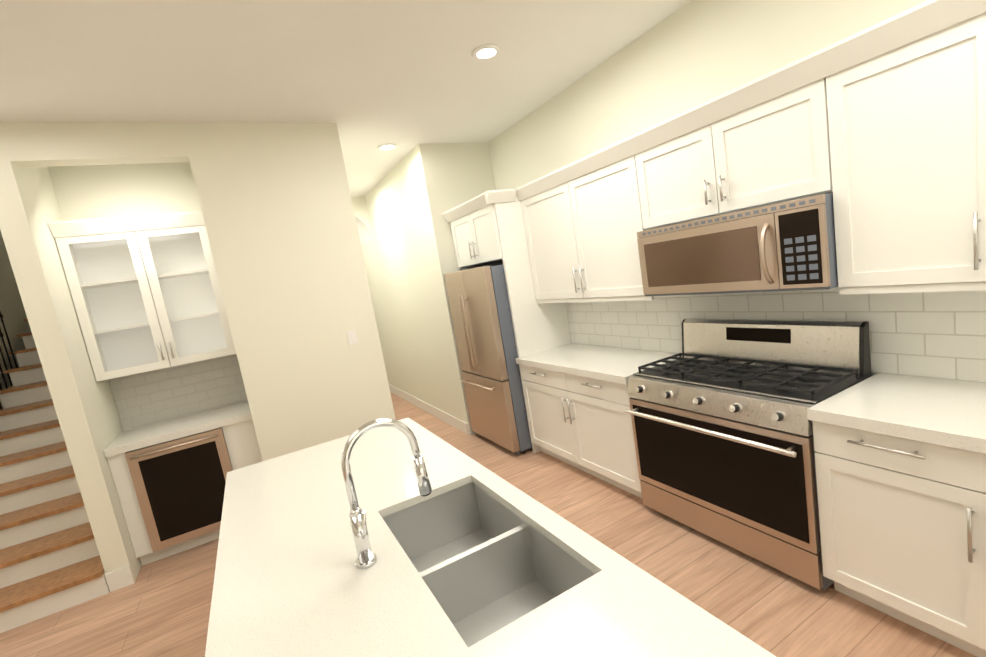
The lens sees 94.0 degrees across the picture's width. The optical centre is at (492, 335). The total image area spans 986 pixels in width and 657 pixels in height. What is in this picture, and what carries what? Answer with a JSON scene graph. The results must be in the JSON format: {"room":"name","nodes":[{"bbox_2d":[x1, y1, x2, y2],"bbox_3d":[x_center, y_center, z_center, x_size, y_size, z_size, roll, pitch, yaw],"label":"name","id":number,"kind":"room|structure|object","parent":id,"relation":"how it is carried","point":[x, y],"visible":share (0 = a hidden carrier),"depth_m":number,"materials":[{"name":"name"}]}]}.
{"room":"kitchen","nodes":[
{"label":"kitchen","id":0,"kind":"room"},
{"bbox_2d":[0,122,141,580],"bbox_3d":[-4.432,-1.010,4.214,1.320,5.680,3.880,-13,9,-27],"label":"wall","id":1,"kind":"structure","parent":0,"point":[34,286],"depth_m":3.05,"materials":[{"name":"paint"}]},
{"bbox_2d":[4,122,189,169],"bbox_3d":[-2.587,-1.274,3.066,0.915,0.230,0.140,-13,9,-27],"label":"wall","id":2,"kind":"structure","parent":0,"point":[33,145],"depth_m":3.01,"materials":[{"name":"paint"}]},
{"bbox_2d":[52,166,200,220],"bbox_3d":[-2.697,0.082,3.893,0.915,3.070,0.120,-13,9,-27],"label":"wall","id":3,"kind":"structure","parent":0,"point":[57,171],"depth_m":3.65,"materials":[{"name":"paint"}]},
{"bbox_2d":[47,211,235,381],"bbox_3d":[-2.647,-0.318,3.601,0.924,1.145,0.374,-13,9,-27],"label":"upper cabinet","id":4,"kind":"object","parent":3,"relation":"attached to","point":[145,291],"visible":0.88,"depth_m":3.59,"materials":[{"name":"paint"}]},
{"bbox_2d":[108,354,247,430],"bbox_3d":[-2.609,0.458,3.880,0.924,0.450,0.012,-13,9,-27],"label":"backsplash","id":5,"kind":"structure","parent":3,"relation":"attached to","point":[156,396],"depth_m":3.86,"materials":[{"name":"tile"}]},
{"bbox_2d":[180,122,395,460],"bbox_3d":[-2.354,-0.171,5.303,1.065,3.070,3.760,-13,9,-27],"label":"wall","id":6,"kind":"structure","parent":0,"point":[276,206],"depth_m":3.58,"materials":[{"name":"paint"}]},
{"bbox_2d":[346,330,357,344],"bbox_3d":[-1.164,0.019,3.808,0.072,0.116,0.009,-13,9,-27],"label":"switch plate","id":7,"kind":"object","parent":6,"relation":"attached to","point":[352,336],"visible":1,"depth_m":3.81,"materials":[{"name":"white plastic"}]},
{"bbox_2d":[0,0,690,196],"bbox_3d":[-1.655,-1.395,1.686,6.275,0.080,10.920,-13,9,-27],"label":"ceiling","id":8,"kind":"structure","parent":0,"point":[369,77],"depth_m":2.69,"materials":[{"name":"paint"}]},
{"bbox_2d":[378,143,396,149],"bbox_3d":[-1.034,-1.842,4.507,0.190,0.013,0.190,-13,9,-27],"label":"recessed light","id":9,"kind":"object","parent":8,"relation":"in","point":[388,146],"visible":0.98,"depth_m":4.48,"materials":[{"name":"white plastic"}]},
{"bbox_2d":[471,44,500,59],"bbox_3d":[-0.042,-1.784,2.906,0.190,0.013,0.190,-13,9,-27],"label":"recessed light","id":10,"kind":"object","parent":8,"relation":"in","point":[485,51],"visible":0.96,"depth_m":2.88,"materials":[{"name":"white plastic"}]},
{"bbox_2d":[351,196,372,244],"bbox_3d":[-2.465,-1.628,6.833,1.065,0.598,0.828,-13,9,-27],"label":"wall","id":11,"kind":"structure","parent":0,"point":[362,219],"depth_m":6.69,"materials":[{"name":"paint"}]},
{"bbox_2d":[361,142,495,434],"bbox_3d":[-0.848,-0.575,6.413,0.920,3.070,3.190,-13,9,-27],"label":"wall","id":12,"kind":"structure","parent":0,"point":[408,248],"depth_m":5.33,"materials":[{"name":"paint"}]},
{"bbox_2d":[389,384,469,434],"bbox_3d":[-1.033,0.961,6.402,0.043,0.130,3.169,-13,9,-27],"label":"baseboard","id":13,"kind":"structure","parent":12,"relation":"attached to","point":[449,419],"depth_m":5.93,"materials":[{"name":"white paint"}]},
{"bbox_2d":[0,392,976,656],"bbox_3d":[-1.147,1.674,2.112,6.275,0.060,10.920,-13,9,-27],"label":"floor","id":14,"kind":"structure","parent":0,"point":[160,608],"depth_m":2.65,"materials":[{"name":"brown wood"}]},
{"bbox_2d":[0,312,109,632],"bbox_3d":[-4.038,0.487,4.190,0.999,2.633,3.590,-13,9,-27],"label":"staircase","id":15,"kind":"structure","parent":14,"relation":"on","point":[50,561],"depth_m":3.45,"materials":[{"name":"white paint"}]},
{"bbox_2d":[104,401,262,565],"bbox_3d":[-2.346,1.147,3.692,0.924,0.930,0.653,-13,9,-27],"label":"base cabinet","id":16,"kind":"object","parent":14,"relation":"on","point":[169,477],"visible":0.81,"depth_m":3.42,"materials":[{"name":"paint"}]},
{"bbox_2d":[444,265,531,454],"bbox_3d":[0.148,0.179,4.623,0.831,1.760,0.886,-13,9,-27],"label":"fridge","id":17,"kind":"object","parent":14,"relation":"on","point":[478,298],"visible":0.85,"depth_m":4.23,"materials":[{"name":"grey metal"}]},
{"bbox_2d":[205,417,775,656],"bbox_3d":[0.247,0.955,0.501,1.003,1.332,4.850,-13,9,-27],"label":"kitchen island","id":18,"kind":"object","parent":14,"relation":"on","point":[388,537],"visible":1,"depth_m":1.39,"materials":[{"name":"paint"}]},
{"bbox_2d":[442,188,570,452],"bbox_3d":[0.203,-0.138,4.598,0.682,2.370,1.029,-13,9,-27],"label":"tall cabinet","id":19,"kind":"object","parent":14,"relation":"on","point":[488,228],"visible":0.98,"depth_m":4.14,"materials":[{"name":"paint"}]},
{"bbox_2d":[516,363,570,464],"bbox_3d":[0.739,0.627,3.995,0.617,0.866,0.732,-13,9,-27],"label":"base cabinet","id":20,"kind":"object","parent":14,"relation":"on","point":[544,408],"depth_m":3.91,"materials":[{"name":"paint"}]},
{"bbox_2d":[559,371,641,497],"bbox_3d":[1.028,0.654,3.455,0.617,0.866,0.733,-13,9,-27],"label":"base cabinet","id":21,"kind":"object","parent":14,"relation":"on","point":[577,402],"depth_m":3.30,"materials":[{"name":"paint"}]},
{"bbox_2d":[516,343,678,386],"bbox_3d":[0.799,0.195,3.658,0.641,0.050,1.346,-13,9,-27],"label":"countertop","id":22,"kind":"structure","parent":21,"relation":"on","point":[609,364],"depth_m":3.51,"materials":[{"name":"white stone"}]},
{"bbox_2d":[625,318,874,589],"bbox_3d":[1.385,0.551,2.613,0.697,1.180,1.070,-13,9,-27],"label":"range","id":23,"kind":"object","parent":14,"relation":"on","point":[722,424],"visible":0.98,"depth_m":2.40,"materials":[{"name":"grey metal"}]},
{"bbox_2d":[812,421,958,647],"bbox_3d":[1.851,0.731,1.921,0.617,0.866,0.597,-13,9,-27],"label":"base cabinet","id":24,"kind":"object","parent":14,"relation":"on","point":[900,462],"depth_m":1.81,"materials":[{"name":"paint"}]},
{"bbox_2d":[807,373,985,452],"bbox_3d":[2.380,0.343,0.709,0.641,0.050,3.196,-13,9,-27],"label":"countertop","id":25,"kind":"structure","parent":24,"relation":"on","point":[949,413],"depth_m":1.82,"materials":[{"name":"white stone"}]},
{"bbox_2d":[955,449,985,656],"bbox_3d":[2.131,0.757,1.399,0.617,0.866,0.832,-13,9,-27],"label":"base cabinet","id":26,"kind":"object","parent":14,"relation":"on","point":[970,468],"depth_m":1.60,"materials":[{"name":"paint"}]},
{"bbox_2d":[488,0,926,373],"bbox_3d":[2.020,-0.422,1.894,0.120,3.070,7.490,-13,9,-27],"label":"wall","id":27,"kind":"structure","parent":0,"point":[690,55],"depth_m":2.88,"materials":[{"name":"paint"}]},
{"bbox_2d":[516,169,575,302],"bbox_3d":[0.627,-0.815,3.861,0.337,0.986,0.736,-13,9,-27],"label":"upper cabinet","id":28,"kind":"object","parent":27,"relation":"attached to","point":[542,206],"depth_m":3.83,"materials":[{"name":"paint"}]},
{"bbox_2d":[560,140,653,299],"bbox_3d":[0.931,-0.786,3.294,0.337,0.986,0.797,-13,9,-27],"label":"upper cabinet","id":29,"kind":"object","parent":27,"relation":"attached to","point":[598,193],"depth_m":3.23,"materials":[{"name":"paint"}]},
{"bbox_2d":[628,60,811,230],"bbox_3d":[1.309,-0.953,2.497,0.337,0.566,1.074,-13,9,-27],"label":"upper cabinet","id":30,"kind":"object","parent":27,"relation":"attached to","point":[744,148],"depth_m":2.35,"materials":[{"name":"paint"}]},
{"bbox_2d":[637,193,837,295],"bbox_3d":[1.333,-0.458,2.534,0.468,0.410,1.064,-13,9,-27],"label":"microwave","id":31,"kind":"object","parent":30,"relation":"attached to","point":[787,246],"visible":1,"depth_m":2.30,"materials":[{"name":"grey metal"}]},
{"bbox_2d":[566,287,985,382],"bbox_3d":[2.040,-0.038,1.884,0.012,0.484,5.620,-13,9,-27],"label":"backsplash","id":32,"kind":"structure","parent":27,"relation":"attached to","point":[942,335],"depth_m":2.28,"materials":[{"name":"tile"}]},
{"bbox_2d":[800,0,985,291],"bbox_3d":[1.839,-0.701,1.601,0.337,0.986,1.152,-13,9,-27],"label":"upper cabinet","id":33,"kind":"object","parent":27,"relation":"attached to","point":[878,130],"depth_m":1.75,"materials":[{"name":"paint"}]}
]}

